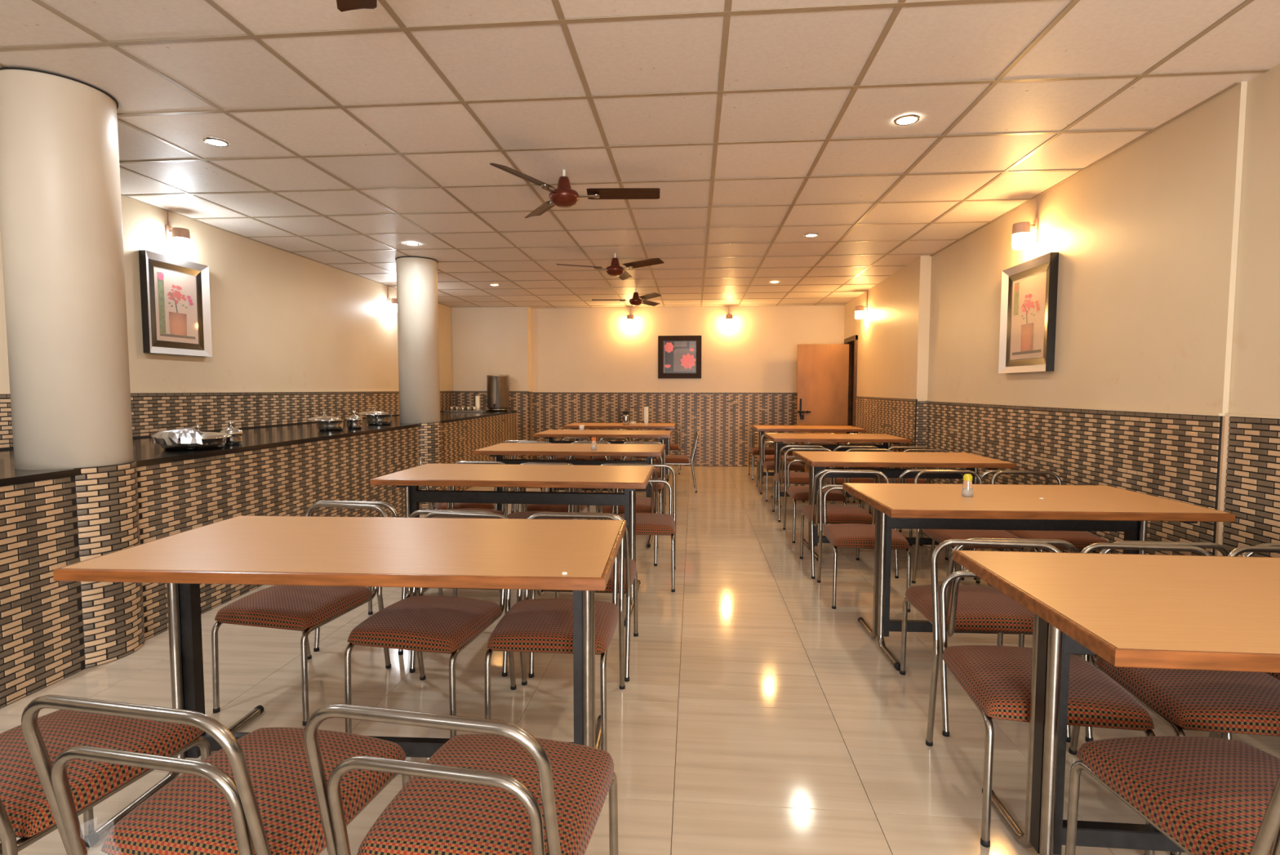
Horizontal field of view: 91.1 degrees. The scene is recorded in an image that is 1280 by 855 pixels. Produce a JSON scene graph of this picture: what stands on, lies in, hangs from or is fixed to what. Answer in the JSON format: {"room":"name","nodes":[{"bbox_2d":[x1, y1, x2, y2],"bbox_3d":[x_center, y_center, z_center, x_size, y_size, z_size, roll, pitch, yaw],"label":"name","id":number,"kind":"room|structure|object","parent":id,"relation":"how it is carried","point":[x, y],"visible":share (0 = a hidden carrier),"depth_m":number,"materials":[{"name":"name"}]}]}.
{"room":"eatery","nodes":[
{"label":"eatery","id":0,"kind":"room"},
{"bbox_2d":[0,195,453,449],"bbox_3d":[-3.808,-0.356,4.085,0.214,2.767,13.920,0,3,5],"label":"wall","id":1,"kind":"structure","parent":0,"point":[295,338],"depth_m":5.85,"materials":[{"name":"beige paint"}]},
{"bbox_2d":[138,249,212,356],"bbox_3d":[-3.613,-0.941,4.908,0.055,0.745,0.600,0,3,5],"label":"framed picture","id":2,"kind":"object","parent":1,"relation":"attached to","point":[175,292],"visible":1,"depth_m":4.88,"materials":[{"name":"paper"}]},
{"bbox_2d":[157,271,195,338],"bbox_3d":[-3.619,-0.947,4.908,0.001,0.486,0.340,0,3,5],"label":"print","id":3,"kind":"object","parent":2,"relation":"attached to","point":[175,290],"depth_m":4.90},
{"bbox_2d":[164,211,190,253],"bbox_3d":[-3.562,-1.510,4.839,0.161,0.314,0.112,0,3,5],"label":"wall lamp","id":4,"kind":"object","parent":1,"relation":"attached to","point":[178,238],"visible":1,"depth_m":4.82,"materials":[{"name":"glass"}]},
{"bbox_2d":[386,285,397,312],"bbox_3d":[-3.264,-1.704,8.321,0.161,0.349,0.112,0,3,5],"label":"wall lamp","id":5,"kind":"object","parent":1,"relation":"attached to","point":[393,300],"visible":0.78,"depth_m":8.28,"materials":[{"name":"glass"}]},
{"bbox_2d":[0,0,1279,308],"bbox_3d":[-0.400,-1.694,3.715,7.250,0.203,14.325,0,3,5],"label":"ceiling","id":6,"kind":"structure","parent":0,"point":[353,137],"depth_m":3.16,"materials":[{"name":"tile"}]},
{"bbox_2d":[202,137,229,146],"bbox_3d":[-2.353,-1.580,3.484,0.128,0.007,0.128,0,3,5],"label":"recessed light","id":7,"kind":"object","parent":6,"relation":"in","point":[210,140],"visible":1,"depth_m":3.48,"materials":[{"name":"metal"}]},
{"bbox_2d":[336,0,377,12],"bbox_3d":[-0.735,-1.361,1.589,1.087,0.232,0.943,-1,4,-22],"label":"ceiling fan","id":8,"kind":"object","parent":6,"relation":"hanging from","point":[342,5],"visible":1,"depth_m":2.00,"materials":[{"name":"brown metal"}]},
{"bbox_2d":[489,163,660,217],"bbox_3d":[-0.347,-1.502,3.929,0.943,0.232,1.087,0,3,1],"label":"ceiling fan","id":9,"kind":"object","parent":6,"relation":"hanging from","point":[563,196],"visible":1,"depth_m":3.90,"materials":[{"name":"brown metal"}]},
{"bbox_2d":[556,253,664,279],"bbox_3d":[-0.227,-1.657,6.473,1.087,0.232,0.943,1,4,11],"label":"ceiling fan","id":10,"kind":"object","parent":6,"relation":"hanging from","point":[615,269],"visible":1,"depth_m":6.26,"materials":[{"name":"brown metal"}]},
{"bbox_2d":[591,288,661,306],"bbox_3d":[0.010,-1.791,8.694,1.087,0.232,0.943,2,4,31],"label":"ceiling fan","id":11,"kind":"object","parent":6,"relation":"hanging from","point":[635,300],"visible":1,"depth_m":8.54,"materials":[{"name":"brown metal"}]},
{"bbox_2d":[893,114,920,125],"bbox_3d":[1.355,-1.558,3.188,0.128,0.007,0.128,0,3,5],"label":"recessed light","id":12,"kind":"object","parent":6,"relation":"in","point":[908,119],"visible":1,"depth_m":3.18,"materials":[{"name":"metal"}]},
{"bbox_2d":[0,465,1279,854],"bbox_3d":[0.099,1.086,3.892,8.250,0.080,14.428,0,3,5],"label":"floor","id":13,"kind":"structure","parent":0,"point":[754,714],"depth_m":2.58,"materials":[{"name":"tile"}]},
{"bbox_2d":[0,709,210,854],"bbox_3d":[-1.417,0.817,1.465,0.456,0.748,0.552,1,4,12],"label":"dining chair","id":14,"kind":"object","parent":13,"relation":"on","point":[25,811],"visible":0.75,"depth_m":1.46,"materials":[{"name":"fabric"}]},
{"bbox_2d":[21,694,410,854],"bbox_3d":[-0.833,0.824,1.345,0.456,0.748,0.552,1,4,11],"label":"dining chair","id":15,"kind":"object","parent":13,"relation":"on","point":[255,794],"visible":0.91,"depth_m":1.23,"materials":[{"name":"fabric"}]},
{"bbox_2d":[0,410,517,707],"bbox_3d":[-2.930,0.497,5.258,1.360,0.923,10.700,0,3,5],"label":"counter","id":16,"kind":"object","parent":13,"relation":"on","point":[51,630],"depth_m":3.19,"materials":[{"name":"tile"}]},
{"bbox_2d":[0,66,133,469],"bbox_3d":[-2.681,-0.684,2.938,0.435,1.722,0.435,0,3,5],"label":"column","id":17,"kind":"structure","parent":16,"relation":"on","point":[61,220],"depth_m":2.78,"materials":[{"name":"beige paint"}]},
{"bbox_2d":[160,424,231,450],"bbox_3d":[-2.675,0.054,3.782,0.372,0.142,0.343,0,3,5],"label":"dish","id":18,"kind":"object","parent":16,"relation":"on","point":[211,440],"visible":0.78,"depth_m":3.70,"materials":[{"name":"metal"}]},
{"bbox_2d":[151,427,202,444],"bbox_3d":[-2.754,0.050,3.707,0.399,0.092,0.201,3,5,40],"label":"sheet","id":19,"kind":"object","parent":18,"relation":"on","point":[184,435],"visible":1,"depth_m":3.61,"materials":[{"name":"metal"}]},
{"bbox_2d":[160,437,226,450],"bbox_3d":[-2.689,0.092,3.785,0.343,0.066,0.343,0,3,5],"label":"bowl","id":20,"kind":"object","parent":18,"relation":"on","point":[207,442],"depth_m":3.68,"materials":[{"name":"metal"}]},
{"bbox_2d":[219,421,243,444],"bbox_3d":[-2.636,0.034,4.049,0.129,0.150,0.129,0,3,5],"label":"dish","id":21,"kind":"object","parent":16,"relation":"on","point":[236,438],"visible":0.8,"depth_m":4.01,"materials":[{"name":"metal"}]},
{"bbox_2d":[225,432,242,444],"bbox_3d":[-2.636,0.072,4.051,0.129,0.074,0.129,0,3,5],"label":"bowl","id":22,"kind":"object","parent":21,"relation":"on","point":[236,438],"depth_m":4.01,"materials":[{"name":"metal"}]},
{"bbox_2d":[0,410,517,486],"bbox_3d":[-2.927,0.054,5.231,1.355,0.030,10.700,0,3,5],"label":"countertop","id":23,"kind":"structure","parent":16,"relation":"on","point":[145,452],"depth_m":4.19,"materials":[{"name":"black stone"}]},
{"bbox_2d":[306,411,344,431],"bbox_3d":[-2.729,-0.059,5.459,0.304,0.165,0.270,0,3,5],"label":"dish","id":24,"kind":"object","parent":16,"relation":"on","point":[325,423],"visible":1,"depth_m":5.37,"materials":[{"name":"metal"}]},
{"bbox_2d":[317,419,344,431],"bbox_3d":[-2.686,-0.021,5.457,0.218,0.089,0.218,0,3,5],"label":"bowl","id":25,"kind":"object","parent":24,"relation":"on","point":[322,424],"depth_m":5.37,"materials":[{"name":"metal"}]},
{"bbox_2d":[346,410,362,428],"bbox_3d":[-2.578,-0.069,5.666,0.135,0.160,0.135,0,3,5],"label":"dish","id":26,"kind":"object","parent":16,"relation":"on","point":[353,421],"visible":1,"depth_m":5.62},
{"bbox_2d":[346,419,362,428],"bbox_3d":[-2.578,-0.031,5.669,0.135,0.084,0.135,0,3,5],"label":"bowl","id":27,"kind":"object","parent":26,"relation":"on","point":[351,424],"depth_m":5.62,"materials":[{"name":"metal"}]},
{"bbox_2d":[357,406,391,425],"bbox_3d":[-2.681,-0.121,6.356,0.333,0.180,0.297,0,3,5],"label":"dish","id":28,"kind":"object","parent":16,"relation":"on","point":[373,417],"visible":1,"depth_m":6.26,"materials":[{"name":"metal"}]},
{"bbox_2d":[366,413,391,425],"bbox_3d":[-2.639,-0.083,6.354,0.250,0.104,0.250,0,3,5],"label":"bowl","id":29,"kind":"object","parent":28,"relation":"on","point":[371,419],"depth_m":6.25,"materials":[{"name":"metal"}]},
{"bbox_2d":[395,256,439,423],"bbox_3d":[-2.377,-0.915,6.737,0.428,1.722,0.428,0,3,5],"label":"column","id":30,"kind":"structure","parent":16,"relation":"on","point":[417,300],"depth_m":6.57,"materials":[{"name":"beige paint"}]},
{"bbox_2d":[443,409,491,412],"bbox_3d":[-2.713,-0.259,9.889,0.630,0.028,0.400,0,3,5],"label":"serving tray","id":31,"kind":"object","parent":16,"relation":"on","point":[445,411],"visible":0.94,"depth_m":9.70,"materials":[{"name":"metal"}]},
{"bbox_2d":[486,374,509,411],"bbox_3d":[-2.333,-0.566,10.321,0.359,0.590,0.359,-3,5,-45],"label":"water dispenser","id":32,"kind":"object","parent":16,"relation":"on","point":[498,397],"visible":0.97,"depth_m":10.17,"materials":[{"name":"metal"}]},
{"bbox_2d":[211,502,391,725],"bbox_3d":[-1.421,0.743,2.683,0.456,0.748,0.552,1,4,13],"label":"dining chair","id":33,"kind":"object","parent":13,"relation":"on","point":[304,608],"visible":0.75,"depth_m":2.49,"materials":[{"name":"fabric"}]},
{"bbox_2d":[53,515,626,847],"bbox_3d":[-0.878,0.771,2.135,1.600,0.760,0.876,0,3,3],"label":"dining table","id":34,"kind":"object","parent":13,"relation":"on","point":[511,553],"visible":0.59,"depth_m":2.00,"materials":[{"name":"brown wood"}]},
{"bbox_2d":[309,500,442,654],"bbox_3d":[-1.351,0.707,3.276,0.456,0.748,0.552,0,3,5],"label":"dining chair","id":35,"kind":"object","parent":13,"relation":"on","point":[392,508],"visible":0.09,"depth_m":3.03,"materials":[{"name":"silver metal"}]},
{"bbox_2d":[344,511,516,737],"bbox_3d":[-0.801,0.756,2.475,0.456,0.748,0.552,1,4,12],"label":"dining chair","id":36,"kind":"object","parent":13,"relation":"on","point":[421,623],"visible":0.73,"depth_m":2.30,"materials":[{"name":"fabric"}]},
{"bbox_2d":[418,457,494,509],"bbox_3d":[-1.424,0.608,4.895,0.552,0.748,0.456,-1,4,-20],"label":"dining chair","id":37,"kind":"object","parent":13,"relation":"on","point":[439,505],"visible":0.29,"depth_m":4.72,"materials":[{"name":"fabric"}]},
{"bbox_2d":[303,703,617,854],"bbox_3d":[-0.317,0.827,1.315,0.456,0.748,0.552,1,4,11],"label":"dining chair","id":38,"kind":"object","parent":13,"relation":"on","point":[505,789],"visible":1,"depth_m":1.22,"materials":[{"name":"fabric"}]},
{"bbox_2d":[408,509,530,676],"bbox_3d":[-0.798,0.721,3.048,0.456,0.748,0.552,0,3,5],"label":"dining chair","id":39,"kind":"object","parent":13,"relation":"on","point":[412,668],"visible":0.12,"depth_m":2.81,"materials":[{"name":"silver metal"}]},
{"bbox_2d":[431,461,508,518],"bbox_3d":[-1.205,0.639,4.395,0.456,0.748,0.552,0,3,5],"label":"dining chair","id":40,"kind":"object","parent":13,"relation":"on","point":[504,508],"visible":0.15,"depth_m":4.57,"materials":[{"name":"silver metal"}]},
{"bbox_2d":[369,462,653,626],"bbox_3d":[-0.741,0.664,3.897,1.600,0.760,0.946,0,3,5],"label":"dining table","id":41,"kind":"object","parent":13,"relation":"on","point":[629,478],"visible":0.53,"depth_m":3.75,"materials":[{"name":"brown wood"}]},
{"bbox_2d":[502,440,545,491],"bbox_3d":[-1.207,0.491,6.830,0.456,0.748,0.552,0,3,5],"label":"dining chair","id":42,"kind":"object","parent":13,"relation":"on","point":[504,456],"visible":0.04,"depth_m":6.55,"materials":[{"name":"silver metal"}]},
{"bbox_2d":[508,441,555,506],"bbox_3d":[-1.106,0.533,6.140,0.456,0.748,0.552,0,3,5],"label":"dining chair","id":43,"kind":"object","parent":13,"relation":"on","point":[512,455],"visible":0.09,"depth_m":6.36,"materials":[{"name":"silver metal"}]},
{"bbox_2d":[506,462,574,519],"bbox_3d":[-0.712,0.646,4.293,0.456,0.748,0.552,0,3,5],"label":"dining chair","id":44,"kind":"object","parent":13,"relation":"on","point":[523,514],"visible":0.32,"depth_m":4.41,"materials":[{"name":"silver metal"}]},
{"bbox_2d":[484,512,625,751],"bbox_3d":[-0.310,0.758,2.450,0.456,0.748,0.552,0,3,5],"label":"dining chair","id":45,"kind":"object","parent":13,"relation":"on","point":[534,624],"visible":0.73,"depth_m":2.29,"materials":[{"name":"fabric"}]},
{"bbox_2d":[520,462,590,519],"bbox_3d":[-0.644,0.612,4.848,0.456,0.748,0.552,0,3,5],"label":"dining chair","id":46,"kind":"object","parent":13,"relation":"on","point":[526,507],"visible":0.2,"depth_m":4.69,"materials":[{"name":"fabric"}]},
{"bbox_2d":[472,442,665,547],"bbox_3d":[-0.596,0.561,5.586,1.600,0.760,0.946,0,3,5],"label":"dining table","id":47,"kind":"object","parent":13,"relation":"on","point":[497,451],"visible":0.4,"depth_m":5.43,"materials":[{"name":"brown wood"}]},
{"bbox_2d":[591,436,596,449],"bbox_3d":[-0.397,0.138,5.402,0.052,0.109,0.052,0,3,5],"label":"salt shaker","id":48,"kind":"object","parent":47,"relation":"on","point":[593,445],"visible":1,"depth_m":5.38,"materials":[{"name":"clear glass"}]},
{"bbox_2d":[554,429,592,491],"bbox_3d":[-0.866,0.413,8.123,0.456,0.748,0.552,0,3,5],"label":"dining chair","id":49,"kind":"object","parent":13,"relation":"on","point":[558,457],"visible":0.38,"depth_m":7.99,"materials":[{"name":"silver metal"}]},
{"bbox_2d":[528,511,638,681],"bbox_3d":[-0.251,0.725,3.001,0.456,0.748,0.552,0,3,5],"label":"dining chair","id":50,"kind":"object","parent":13,"relation":"on","point":[630,567],"visible":0.38,"depth_m":2.79,"materials":[{"name":"silver metal"}]},
{"bbox_2d":[556,441,610,492],"bbox_3d":[-0.540,0.538,6.071,0.456,0.748,0.552,0,3,5],"label":"dining chair","id":51,"kind":"object","parent":13,"relation":"on","point":[566,456],"visible":0.11,"depth_m":6.26,"materials":[{"name":"silver metal"}]},
{"bbox_2d":[570,440,613,492],"bbox_3d":[-0.480,0.496,6.768,0.456,0.748,0.552,0,3,5],"label":"dining chair","id":52,"kind":"object","parent":13,"relation":"on","point":[606,442],"visible":0.06,"depth_m":6.48,"materials":[{"name":"silver metal"}]},
{"bbox_2d":[533,429,672,500],"bbox_3d":[-0.425,0.441,7.579,1.600,0.760,0.946,0,3,5],"label":"dining table","id":53,"kind":"object","parent":13,"relation":"on","point":[548,434],"visible":0.39,"depth_m":7.43,"materials":[{"name":"brown wood"}]},
{"bbox_2d":[591,429,631,491],"bbox_3d":[-0.368,0.416,8.080,0.456,0.748,0.552,0,3,5],"label":"dining chair","id":54,"kind":"object","parent":13,"relation":"on","point":[597,457],"visible":0.38,"depth_m":8.06,"materials":[{"name":"fabric"}]},
{"bbox_2d":[563,422,675,480],"bbox_3d":[-0.281,0.339,9.262,1.600,0.760,0.946,0,3,5],"label":"dining table","id":55,"kind":"object","parent":13,"relation":"on","point":[668,426],"visible":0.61,"depth_m":9.04,"materials":[{"name":"brown wood"}]},
{"bbox_2d":[619,410,629,425],"bbox_3d":[-0.216,-0.141,9.187,0.131,0.208,0.104,3,4,37],"label":"water jug","id":56,"kind":"object","parent":55,"relation":"on","point":[625,421],"visible":1,"depth_m":9.14,"materials":[{"name":"metal"}]},
{"bbox_2d":[595,462,657,565],"bbox_3d":[-0.087,0.616,4.801,0.456,0.748,0.552,0,3,3],"label":"dining chair","id":57,"kind":"object","parent":13,"relation":"on","point":[643,504],"visible":0.42,"depth_m":4.62,"materials":[{"name":"silver metal"}]},
{"bbox_2d":[615,442,665,514],"bbox_3d":[0.008,0.541,6.025,0.456,0.748,0.552,0,3,5],"label":"dining chair","id":58,"kind":"object","parent":13,"relation":"on","point":[660,485],"visible":0.29,"depth_m":6.20,"materials":[{"name":"silver metal"}]},
{"bbox_2d":[611,463,675,591],"bbox_3d":[0.017,0.650,4.236,0.456,0.748,0.552,0,3,3],"label":"dining chair","id":59,"kind":"object","parent":13,"relation":"on","point":[646,523],"visible":0.61,"depth_m":4.11,"materials":[{"name":"silver metal"}]},
{"bbox_2d":[622,440,666,513],"bbox_3d":[0.048,0.499,6.723,0.456,0.748,0.552,0,3,5],"label":"dining chair","id":60,"kind":"object","parent":13,"relation":"on","point":[658,469],"visible":0.12,"depth_m":6.50,"materials":[{"name":"silver metal"}]},
{"bbox_2d":[631,429,666,476],"bbox_3d":[0.129,0.385,8.599,0.456,0.748,0.552,0,3,5],"label":"dining chair","id":61,"kind":"object","parent":13,"relation":"on","point":[636,438],"visible":0.16,"depth_m":8.35,"materials":[{"name":"silver metal"}]},
{"bbox_2d":[652,422,680,474],"bbox_3d":[0.408,0.315,9.757,0.456,0.748,0.552,0,3,5],"label":"dining chair","id":62,"kind":"object","parent":13,"relation":"on","point":[673,446],"visible":0.41,"depth_m":9.63,"materials":[{"name":"silver metal"}]},
{"bbox_2d":[655,430,698,492],"bbox_3d":[0.471,0.420,8.028,0.552,0.748,0.456,0,3,3],"label":"dining chair","id":63,"kind":"object","parent":13,"relation":"on","point":[669,459],"visible":0.72,"depth_m":7.83,"materials":[{"name":"fabric"}]},
{"bbox_2d":[748,424,782,479],"bbox_3d":[1.832,0.353,9.155,0.456,0.748,0.552,0,3,5],"label":"dining chair","id":64,"kind":"object","parent":13,"relation":"on","point":[768,451],"visible":0.58,"depth_m":9.06,"materials":[{"name":"silver metal"}]},
{"bbox_2d":[755,432,796,492],"bbox_3d":[1.733,0.423,8.002,0.456,0.748,0.552,0,3,5],"label":"dining chair","id":65,"kind":"object","parent":13,"relation":"on","point":[767,457],"visible":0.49,"depth_m":7.86,"materials":[{"name":"silver metal"}]},
{"bbox_2d":[760,432,804,502],"bbox_3d":[1.685,0.458,7.435,0.456,0.748,0.552,0,3,5],"label":"dining chair","id":66,"kind":"object","parent":13,"relation":"on","point":[768,465],"visible":0.74,"depth_m":7.34,"materials":[{"name":"silver metal"}]},
{"bbox_2d":[772,444,826,521],"bbox_3d":[1.587,0.527,6.291,0.456,0.748,0.552,0,3,5],"label":"dining chair","id":67,"kind":"object","parent":13,"relation":"on","point":[795,477],"visible":0.65,"depth_m":6.12,"materials":[{"name":"silver metal"}]},
{"bbox_2d":[751,425,866,483],"bbox_3d":[2.303,0.374,8.734,1.420,0.760,0.790,0,3,5],"label":"dining table","id":68,"kind":"object","parent":13,"relation":"on","point":[762,428],"visible":0.34,"depth_m":8.45,"materials":[{"name":"brown wood"}]},
{"bbox_2d":[782,447,846,542],"bbox_3d":[1.517,0.577,5.475,0.456,0.748,0.552,0,3,5],"label":"dining chair","id":69,"kind":"object","parent":13,"relation":"on","point":[796,492],"visible":0.68,"depth_m":5.37,"materials":[{"name":"silver metal"}]},
{"bbox_2d":[802,441,849,502],"bbox_3d":[2.183,0.461,7.392,0.456,0.748,0.552,0,3,5],"label":"dining chair","id":70,"kind":"object","parent":13,"relation":"on","point":[805,464],"visible":0.17,"depth_m":7.59,"materials":[{"name":"silver metal"}]},
{"bbox_2d":[764,433,911,506],"bbox_3d":[2.158,0.476,7.041,1.420,0.760,0.790,0,3,4],"label":"dining table","id":71,"kind":"object","parent":13,"relation":"on","point":[778,438],"visible":0.45,"depth_m":6.97,"materials":[{"name":"brown wood"}]},
{"bbox_2d":[800,469,882,578],"bbox_3d":[1.410,0.638,4.463,0.456,0.748,0.552,0,3,5],"label":"dining chair","id":72,"kind":"object","parent":13,"relation":"on","point":[836,513],"visible":0.76,"depth_m":4.31,"materials":[{"name":"silver metal"}]},
{"bbox_2d":[822,445,879,508],"bbox_3d":[2.085,0.530,6.248,0.456,0.748,0.552,0,3,5],"label":"dining chair","id":73,"kind":"object","parent":13,"relation":"on","point":[838,480],"visible":0.25,"depth_m":6.09,"materials":[{"name":"silver metal"}]},
{"bbox_2d":[842,433,882,502],"bbox_3d":[2.661,0.464,7.351,0.456,0.748,0.552,0,3,5],"label":"dining chair","id":74,"kind":"object","parent":13,"relation":"on","point":[854,500],"visible":0.09,"depth_m":7.55,"materials":[{"name":"silver metal"}]},
{"bbox_2d":[817,470,911,612],"bbox_3d":[1.376,0.672,3.894,0.456,0.748,0.552,0,3,7],"label":"dining chair","id":75,"kind":"object","parent":13,"relation":"on","point":[856,535],"visible":0.77,"depth_m":3.74,"materials":[{"name":"silver metal"}]},
{"bbox_2d":[844,448,911,545],"bbox_3d":[2.045,0.580,5.430,0.456,0.748,0.552,0,3,5],"label":"dining chair","id":76,"kind":"object","parent":13,"relation":"on","point":[857,499],"visible":0.27,"depth_m":5.64,"materials":[{"name":"silver metal"}]},
{"bbox_2d":[868,445,933,513],"bbox_3d":[2.562,0.534,6.188,0.456,0.748,0.552,0,3,5],"label":"dining chair","id":77,"kind":"object","parent":13,"relation":"on","point":[908,480],"visible":0.19,"depth_m":6.01,"materials":[{"name":"silver metal"}]},
{"bbox_2d":[792,450,1015,560],"bbox_3d":[1.975,0.606,4.901,1.420,0.760,0.790,0,3,4],"label":"dining table","id":78,"kind":"object","parent":13,"relation":"on","point":[817,461],"visible":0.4,"depth_m":4.84,"materials":[{"name":"brown wood"}]},
{"bbox_2d":[898,448,954,546],"bbox_3d":[2.543,0.583,5.388,0.456,0.748,0.552,0,3,5],"label":"dining chair","id":79,"kind":"object","parent":13,"relation":"on","point":[907,450],"visible":0.08,"depth_m":5.61,"materials":[{"name":"silver metal"}]},
{"bbox_2d":[893,469,964,580],"bbox_3d":[1.983,0.638,4.474,0.456,0.748,0.552,0,3,5],"label":"dining chair","id":80,"kind":"object","parent":13,"relation":"on","point":[908,471],"visible":0.15,"depth_m":4.25,"materials":[{"name":"silver metal"}]},
{"bbox_2d":[911,470,1026,584],"bbox_3d":[2.033,0.672,3.908,0.456,0.748,0.552,0,3,0],"label":"dining chair","id":81,"kind":"object","parent":13,"relation":"on","point":[940,535],"visible":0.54,"depth_m":3.78,"materials":[{"name":"silver metal"}]},
{"bbox_2d":[899,537,1078,742],"bbox_3d":[1.370,0.755,2.531,0.456,0.748,0.552,0,3,5],"label":"dining chair","id":82,"kind":"object","parent":13,"relation":"on","point":[969,608],"visible":0.58,"depth_m":2.40,"materials":[{"name":"fabric"}]},
{"bbox_2d":[945,470,1048,579],"bbox_3d":[2.502,0.640,4.440,0.456,0.748,0.552,0,3,5],"label":"dining chair","id":83,"kind":"object","parent":13,"relation":"on","point":[1046,479],"visible":0.13,"depth_m":4.16,"materials":[{"name":"silver metal"}]},
{"bbox_2d":[842,482,1235,670],"bbox_3d":[1.821,0.715,3.100,1.420,0.760,0.790,0,3,3],"label":"dining table","id":84,"kind":"object","parent":13,"relation":"on","point":[1091,508],"visible":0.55,"depth_m":3.04,"materials":[{"name":"brown wood"}]},
{"bbox_2d":[961,473,973,496],"bbox_3d":[1.602,0.281,3.069,0.052,0.109,0.052,0,3,5],"label":"salt shaker","id":85,"kind":"object","parent":84,"relation":"on","point":[967,487],"visible":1,"depth_m":3.05,"materials":[{"name":"clear glass"}]},
{"bbox_2d":[925,538,1155,854],"bbox_3d":[1.221,0.788,1.977,0.456,0.748,0.552,1,4,9],"label":"dining chair","id":86,"kind":"object","parent":13,"relation":"on","point":[997,678],"visible":0.66,"depth_m":1.84,"materials":[{"name":"fabric"}]},
{"bbox_2d":[987,470,1111,583],"bbox_3d":[2.515,0.674,3.877,0.456,0.748,0.552,0,3,3],"label":"dining chair","id":87,"kind":"object","parent":13,"relation":"on","point":[1080,540],"visible":0.32,"depth_m":3.71,"materials":[{"name":"silver metal"}]},
{"bbox_2d":[952,550,1279,854],"bbox_3d":[1.693,0.805,1.613,1.420,0.760,0.790,0,3,5],"label":"dining table","id":88,"kind":"object","parent":13,"relation":"on","point":[1206,612],"visible":0.94,"depth_m":1.63,"materials":[{"name":"brown wood"}]},
{"bbox_2d":[1018,540,1229,741],"bbox_3d":[1.874,0.758,2.490,0.456,0.748,0.552,0,3,5],"label":"dining chair","id":89,"kind":"object","parent":13,"relation":"on","point":[1089,736],"visible":0.12,"depth_m":2.20,"materials":[{"name":"silver metal"}]},
{"bbox_2d":[1065,735,1279,854],"bbox_3d":[1.305,0.828,1.319,0.456,0.748,0.552,0,3,-1],"label":"dining chair","id":90,"kind":"object","parent":13,"relation":"on","point":[1206,795],"visible":1,"depth_m":1.37,"materials":[{"name":"fabric"}]},
{"bbox_2d":[1068,542,1279,854],"bbox_3d":[1.708,0.792,1.927,0.456,0.748,0.552,1,4,8],"label":"dining chair","id":91,"kind":"object","parent":13,"relation":"on","point":[1215,702],"visible":0.48,"depth_m":1.78,"materials":[{"name":"fabric"}]},
{"bbox_2d":[1217,545,1279,738],"bbox_3d":[2.194,0.795,1.891,0.456,0.748,0.552,0,3,5],"label":"dining chair","id":92,"kind":"object","parent":13,"relation":"on","point":[1238,550],"visible":0.12,"depth_m":2.14,"materials":[{"name":"silver metal"}]},
{"bbox_2d":[1226,542,1279,739],"bbox_3d":[2.353,0.760,2.459,0.456,0.748,0.552,0,3,5],"label":"dining chair","id":93,"kind":"object","parent":13,"relation":"on","point":[1246,553],"visible":0.02,"depth_m":2.19,"materials":[{"name":"silver metal"}]},
{"bbox_2d":[451,305,844,466],"bbox_3d":[0.372,-0.740,10.494,7.450,2.767,0.414,0,3,5],"label":"wall","id":94,"kind":"structure","parent":0,"point":[563,366],"depth_m":10.49,"materials":[{"name":"beige paint"}]},
{"bbox_2d":[626,314,633,325],"bbox_3d":[-0.159,-1.841,10.399,0.112,0.319,0.161,0,3,5],"label":"wall lamp","id":95,"kind":"object","parent":94,"relation":"attached to","point":[629,317],"visible":1,"depth_m":10.33,"materials":[{"name":"glass"}]},
{"bbox_2d":[657,335,701,377],"bbox_3d":[0.660,-1.170,10.435,0.720,0.706,0.030,0,3,5],"label":"framed picture","id":96,"kind":"object","parent":94,"relation":"attached to","point":[678,356],"visible":1,"depth_m":10.43},
{"bbox_2d":[663,341,696,373],"bbox_3d":[0.664,-1.169,10.429,0.540,0.520,0.001,0,3,5],"label":"print","id":97,"kind":"object","parent":96,"relation":"attached to","point":[679,357],"depth_m":10.43},
{"bbox_2d":[725,313,733,325],"bbox_3d":[1.457,-1.826,10.261,0.112,0.329,0.161,0,3,5],"label":"wall lamp","id":98,"kind":"object","parent":94,"relation":"attached to","point":[729,317],"visible":1,"depth_m":10.20,"materials":[{"name":"glass"}]},
{"bbox_2d":[796,334,857,471],"bbox_3d":[2.919,-0.345,9.704,0.964,2.080,0.780,0,3,5],"label":"door","id":99,"kind":"structure","parent":94,"relation":"in","point":[827,373],"depth_m":9.67,"materials":[{"name":"brown wood"}]},
{"bbox_2d":[844,63,1279,556],"bbox_3d":[2.856,-0.311,3.467,0.501,2.767,13.820,0,3,5],"label":"wall","id":100,"kind":"structure","parent":0,"point":[1164,382],"depth_m":3.45,"materials":[{"name":"beige paint"}]},
{"bbox_2d":[854,290,867,319],"bbox_3d":[3.061,-1.699,8.684,0.161,0.389,0.112,0,3,5],"label":"wall lamp","id":101,"kind":"object","parent":100,"relation":"attached to","point":[859,309],"visible":1,"depth_m":8.65,"materials":[{"name":"glass"}]},
{"bbox_2d":[1012,196,1039,249],"bbox_3d":[2.738,-1.455,4.463,0.161,0.364,0.112,0,3,5],"label":"wall lamp","id":102,"kind":"object","parent":100,"relation":"attached to","point":[1020,230],"visible":1,"depth_m":4.44,"materials":[{"name":"glass"}]},
{"bbox_2d":[998,252,1058,373],"bbox_3d":[2.793,-0.794,4.539,0.055,0.790,0.660,0,3,5],"label":"framed picture","id":103,"kind":"object","parent":100,"relation":"attached to","point":[1028,295],"visible":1,"depth_m":4.50,"materials":[{"name":"silver metal"}]},
{"bbox_2d":[1012,282,1040,355],"bbox_3d":[2.799,-0.802,4.538,0.001,0.536,0.400,0,3,5],"label":"print","id":104,"kind":"object","parent":103,"relation":"attached to","point":[1026,296],"depth_m":4.55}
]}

